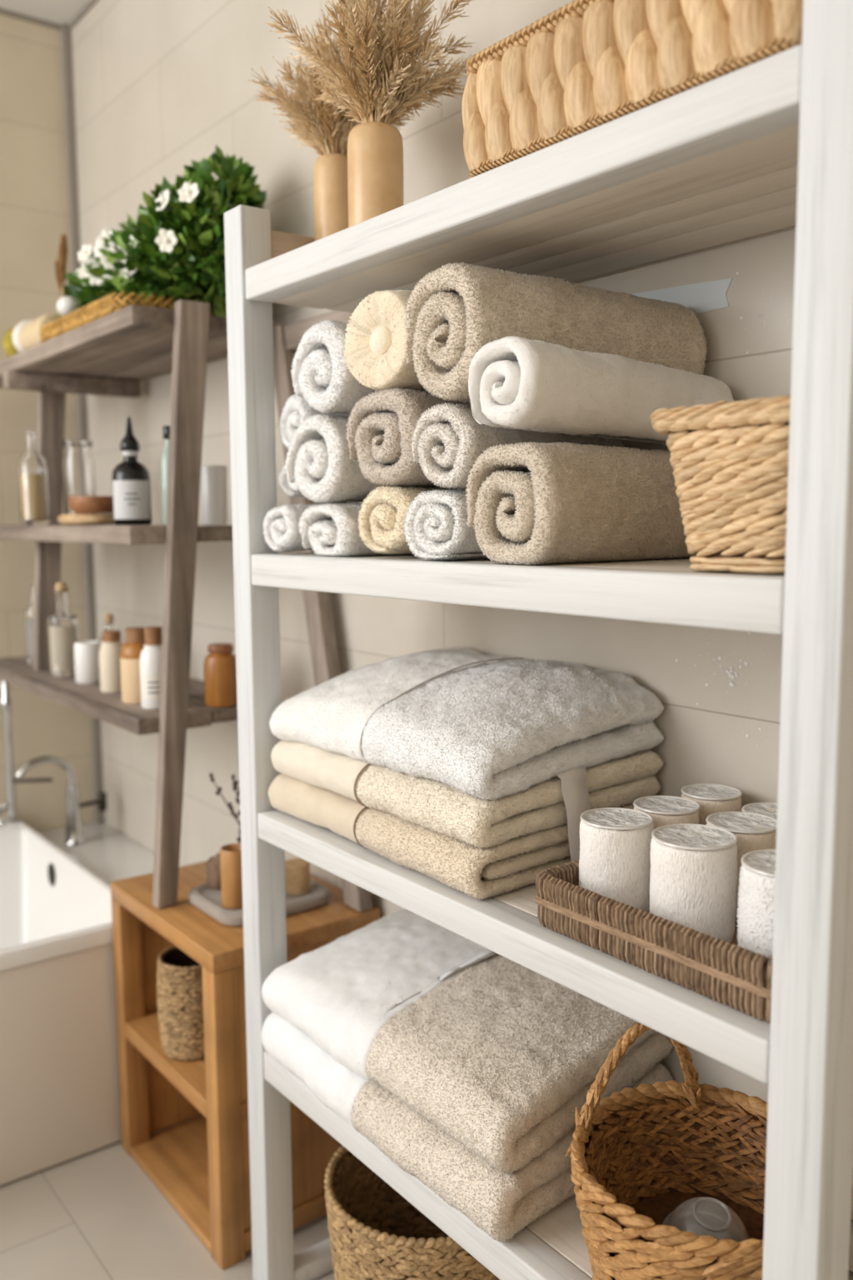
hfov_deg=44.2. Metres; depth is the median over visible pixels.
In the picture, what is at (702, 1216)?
glass bowl
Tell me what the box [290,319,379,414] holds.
rolled towel
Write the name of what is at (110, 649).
bottle
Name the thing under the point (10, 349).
bath brush
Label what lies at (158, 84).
wall
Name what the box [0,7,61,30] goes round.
trim
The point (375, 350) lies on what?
rolled towel
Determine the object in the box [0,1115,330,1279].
floor
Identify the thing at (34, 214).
wall
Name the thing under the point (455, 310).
rolled towel
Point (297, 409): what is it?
rolled towel
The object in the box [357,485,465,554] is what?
rolled towel
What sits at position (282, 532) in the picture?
rolled towel
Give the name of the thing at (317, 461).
rolled towel
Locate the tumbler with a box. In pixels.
[200,465,227,524]
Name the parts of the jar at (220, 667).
lid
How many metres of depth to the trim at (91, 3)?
2.81 m
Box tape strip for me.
[632,278,732,314]
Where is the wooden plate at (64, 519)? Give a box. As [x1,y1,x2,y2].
[58,514,114,524]
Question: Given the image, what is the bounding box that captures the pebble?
[56,295,79,315]
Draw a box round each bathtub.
[0,815,154,1184]
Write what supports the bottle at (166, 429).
on the ladder shelf at (109, 355)
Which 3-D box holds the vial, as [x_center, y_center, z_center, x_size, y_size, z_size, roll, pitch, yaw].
[-0.747,0.012,2.481,0.044,0.150,0.044,-5,8,-37]
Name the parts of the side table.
leg, panel, leg, rail, rail, panel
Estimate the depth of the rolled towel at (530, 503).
1.15 m
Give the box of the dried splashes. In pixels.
[675,271,786,745]
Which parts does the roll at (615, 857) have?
film lid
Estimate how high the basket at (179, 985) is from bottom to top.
0.187 m
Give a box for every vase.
[220,843,242,909]
[313,152,348,240]
[347,121,404,227]
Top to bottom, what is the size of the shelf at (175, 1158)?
0.018 m
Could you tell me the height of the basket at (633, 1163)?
0.282 m
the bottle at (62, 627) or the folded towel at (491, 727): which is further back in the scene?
the bottle at (62, 627)
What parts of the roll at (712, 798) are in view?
film lid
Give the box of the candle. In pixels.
[285,858,309,894]
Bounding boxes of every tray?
[40,291,226,343]
[188,878,330,925]
[534,859,772,1023]
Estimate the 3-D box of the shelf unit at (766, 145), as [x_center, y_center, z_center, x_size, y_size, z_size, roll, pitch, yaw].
[0.149,0.268,1.369,0.340,1.762,1.029,-5,8,-37]
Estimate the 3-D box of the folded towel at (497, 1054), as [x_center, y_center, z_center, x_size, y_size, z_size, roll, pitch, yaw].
[0.048,0.529,1.520,0.380,0.131,0.564,-5,8,-37]
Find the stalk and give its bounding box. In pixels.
[55,234,68,316]
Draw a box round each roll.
[12,313,60,352]
[578,807,654,912]
[633,795,700,829]
[649,823,738,943]
[680,783,742,824]
[705,811,777,925]
[736,849,776,958]
[741,802,777,819]
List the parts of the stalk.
stem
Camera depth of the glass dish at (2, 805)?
2.88 m
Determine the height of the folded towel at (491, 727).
0.242 m
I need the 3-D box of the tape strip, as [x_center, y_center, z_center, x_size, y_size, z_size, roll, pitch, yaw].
[0.317,-0.433,1.351,0.002,0.048,0.181,-5,8,-37]
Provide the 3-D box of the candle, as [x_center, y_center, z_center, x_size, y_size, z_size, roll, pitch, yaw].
[-0.247,0.454,2.014,0.048,0.058,0.048,-5,8,-37]
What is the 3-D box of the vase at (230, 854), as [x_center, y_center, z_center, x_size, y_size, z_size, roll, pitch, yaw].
[-0.354,0.437,1.944,0.053,0.109,0.053,-5,8,-37]
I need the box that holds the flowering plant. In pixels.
[58,144,280,317]
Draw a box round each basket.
[156,945,204,1060]
[324,1145,499,1279]
[461,0,804,178]
[565,1021,852,1279]
[650,395,790,573]
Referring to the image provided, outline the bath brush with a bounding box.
[1,326,19,357]
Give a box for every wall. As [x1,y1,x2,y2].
[0,14,96,832]
[71,0,796,1102]
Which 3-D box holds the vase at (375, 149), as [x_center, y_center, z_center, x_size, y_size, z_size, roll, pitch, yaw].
[-0.068,-0.610,1.414,0.075,0.154,0.075,-5,8,-37]
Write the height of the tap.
0.260 m
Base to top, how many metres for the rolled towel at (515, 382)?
0.109 m
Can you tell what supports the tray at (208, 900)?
on the side table
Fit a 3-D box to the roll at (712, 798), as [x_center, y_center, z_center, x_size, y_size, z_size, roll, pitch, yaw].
[0.351,0.240,1.300,0.076,0.111,0.076,-5,8,-37]
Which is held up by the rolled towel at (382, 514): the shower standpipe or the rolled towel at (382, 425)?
the rolled towel at (382, 425)
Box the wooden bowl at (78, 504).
[68,495,113,513]
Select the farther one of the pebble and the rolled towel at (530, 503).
the pebble
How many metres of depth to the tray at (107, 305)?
2.04 m
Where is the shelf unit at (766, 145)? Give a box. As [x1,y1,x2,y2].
[224,0,852,1279]
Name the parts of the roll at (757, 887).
film lid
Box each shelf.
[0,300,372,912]
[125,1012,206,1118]
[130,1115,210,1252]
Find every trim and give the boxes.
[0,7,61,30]
[60,23,104,822]
[68,0,98,29]
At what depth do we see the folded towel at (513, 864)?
1.31 m
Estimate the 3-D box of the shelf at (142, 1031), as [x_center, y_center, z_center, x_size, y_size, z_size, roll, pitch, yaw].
[-0.371,0.797,2.090,0.325,0.033,0.374,-5,8,-37]
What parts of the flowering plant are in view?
flower, flower, flower, flower, flower, flower, flower, flower, flower, flower, flower, flower, flower, pot, flower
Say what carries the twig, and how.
in the vase at (230, 854)
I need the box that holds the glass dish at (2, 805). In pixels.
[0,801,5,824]
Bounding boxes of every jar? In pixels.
[62,440,95,514]
[74,640,101,684]
[203,643,237,707]
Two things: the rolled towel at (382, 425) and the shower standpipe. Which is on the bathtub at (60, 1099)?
the shower standpipe
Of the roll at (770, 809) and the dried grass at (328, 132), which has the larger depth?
the dried grass at (328, 132)
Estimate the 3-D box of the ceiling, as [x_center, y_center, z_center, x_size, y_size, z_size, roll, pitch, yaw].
[-1.271,-1.465,0.459,3.645,0.100,3.775,-5,8,-37]
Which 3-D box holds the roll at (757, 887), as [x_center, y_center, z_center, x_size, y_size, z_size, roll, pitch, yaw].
[0.347,0.272,1.018,0.089,0.116,0.089,-5,8,-37]
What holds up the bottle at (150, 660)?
on the ladder shelf at (109, 355)
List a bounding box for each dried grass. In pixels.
[247,13,414,155]
[266,0,474,124]
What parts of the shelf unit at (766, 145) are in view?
post, rail, rail, shelf, rail, rail, shelf, rail, rail, shelf, shelf, shelf, post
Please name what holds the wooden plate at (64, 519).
on the ladder shelf at (109, 355)
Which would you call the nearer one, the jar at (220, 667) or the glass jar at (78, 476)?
the jar at (220, 667)
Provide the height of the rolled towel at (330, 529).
0.078 m
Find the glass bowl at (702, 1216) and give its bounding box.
[662,1196,750,1242]
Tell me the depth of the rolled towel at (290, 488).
1.58 m
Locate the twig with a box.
[209,772,240,843]
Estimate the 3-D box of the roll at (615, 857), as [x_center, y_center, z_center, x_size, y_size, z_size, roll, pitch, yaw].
[0.214,0.254,1.189,0.085,0.111,0.085,-5,8,-37]
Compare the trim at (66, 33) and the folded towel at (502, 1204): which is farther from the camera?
the trim at (66, 33)
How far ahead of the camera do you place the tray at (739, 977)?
1.03 m
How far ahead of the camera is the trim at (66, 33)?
2.96 m
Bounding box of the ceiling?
[0,0,89,24]
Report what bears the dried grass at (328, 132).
in the vase at (330, 170)
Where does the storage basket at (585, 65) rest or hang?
on the shelf unit at (766, 145)
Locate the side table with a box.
[110,860,379,1269]
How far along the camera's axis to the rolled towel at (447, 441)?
1.24 m
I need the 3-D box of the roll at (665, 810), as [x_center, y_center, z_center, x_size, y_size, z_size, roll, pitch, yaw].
[0.284,0.247,1.250,0.081,0.108,0.081,-5,8,-37]
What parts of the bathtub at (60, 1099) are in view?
panel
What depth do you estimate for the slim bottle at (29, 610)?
2.70 m
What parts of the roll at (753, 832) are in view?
film lid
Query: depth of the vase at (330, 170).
1.56 m
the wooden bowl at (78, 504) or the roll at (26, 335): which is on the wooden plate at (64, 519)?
the wooden bowl at (78, 504)
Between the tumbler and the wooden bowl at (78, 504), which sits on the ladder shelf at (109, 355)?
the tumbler
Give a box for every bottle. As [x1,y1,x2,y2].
[18,430,49,524]
[24,584,34,664]
[47,581,79,676]
[99,630,122,692]
[111,416,151,524]
[120,626,144,704]
[139,626,162,709]
[160,425,169,524]
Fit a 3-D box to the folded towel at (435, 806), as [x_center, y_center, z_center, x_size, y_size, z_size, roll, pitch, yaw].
[0.035,0.174,1.512,0.334,0.092,0.514,-5,8,-37]
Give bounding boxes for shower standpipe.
[0,680,53,823]
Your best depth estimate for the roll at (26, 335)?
2.40 m
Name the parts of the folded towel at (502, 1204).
white panel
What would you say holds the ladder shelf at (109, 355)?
on the side table
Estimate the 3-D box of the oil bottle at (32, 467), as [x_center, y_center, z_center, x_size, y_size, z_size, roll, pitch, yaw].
[-0.912,-0.375,2.438,0.064,0.215,0.064,-5,8,-37]
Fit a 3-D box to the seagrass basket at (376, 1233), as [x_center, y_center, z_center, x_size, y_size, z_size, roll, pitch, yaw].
[0.001,0.966,1.665,0.322,0.262,0.322,3,7,29]
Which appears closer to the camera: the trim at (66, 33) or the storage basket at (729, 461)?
the storage basket at (729, 461)
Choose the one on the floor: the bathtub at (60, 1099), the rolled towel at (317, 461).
the bathtub at (60, 1099)
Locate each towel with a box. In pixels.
[261,908,673,1174]
[261,1012,674,1242]
[262,502,354,552]
[268,773,634,900]
[269,646,664,861]
[270,740,664,849]
[277,465,305,498]
[279,393,349,449]
[285,414,388,503]
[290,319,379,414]
[298,502,413,557]
[344,290,429,393]
[345,387,470,486]
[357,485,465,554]
[403,489,488,560]
[404,262,707,403]
[410,402,624,489]
[465,441,698,565]
[467,335,734,444]
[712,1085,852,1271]
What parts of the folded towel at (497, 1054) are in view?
white panel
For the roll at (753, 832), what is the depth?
1.14 m
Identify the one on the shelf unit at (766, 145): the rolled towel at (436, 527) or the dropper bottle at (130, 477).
the rolled towel at (436, 527)
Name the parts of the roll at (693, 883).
film lid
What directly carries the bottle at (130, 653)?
on the ladder shelf at (109, 355)
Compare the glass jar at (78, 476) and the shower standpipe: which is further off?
the shower standpipe
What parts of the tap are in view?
spout, lever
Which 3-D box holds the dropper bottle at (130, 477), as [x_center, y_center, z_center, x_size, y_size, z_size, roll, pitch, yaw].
[-0.591,-0.338,2.100,0.074,0.214,0.075,-5,8,-37]
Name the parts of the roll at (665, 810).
film lid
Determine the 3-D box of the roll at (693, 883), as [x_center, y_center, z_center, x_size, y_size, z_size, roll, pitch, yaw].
[0.281,0.261,1.107,0.091,0.114,0.091,-5,8,-37]
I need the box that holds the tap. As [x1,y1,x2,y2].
[15,755,107,846]
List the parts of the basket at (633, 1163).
handle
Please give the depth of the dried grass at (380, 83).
1.36 m
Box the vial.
[100,613,114,642]
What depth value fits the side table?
1.95 m
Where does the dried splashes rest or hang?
attached to the wall at (158, 84)
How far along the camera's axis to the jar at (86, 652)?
2.38 m

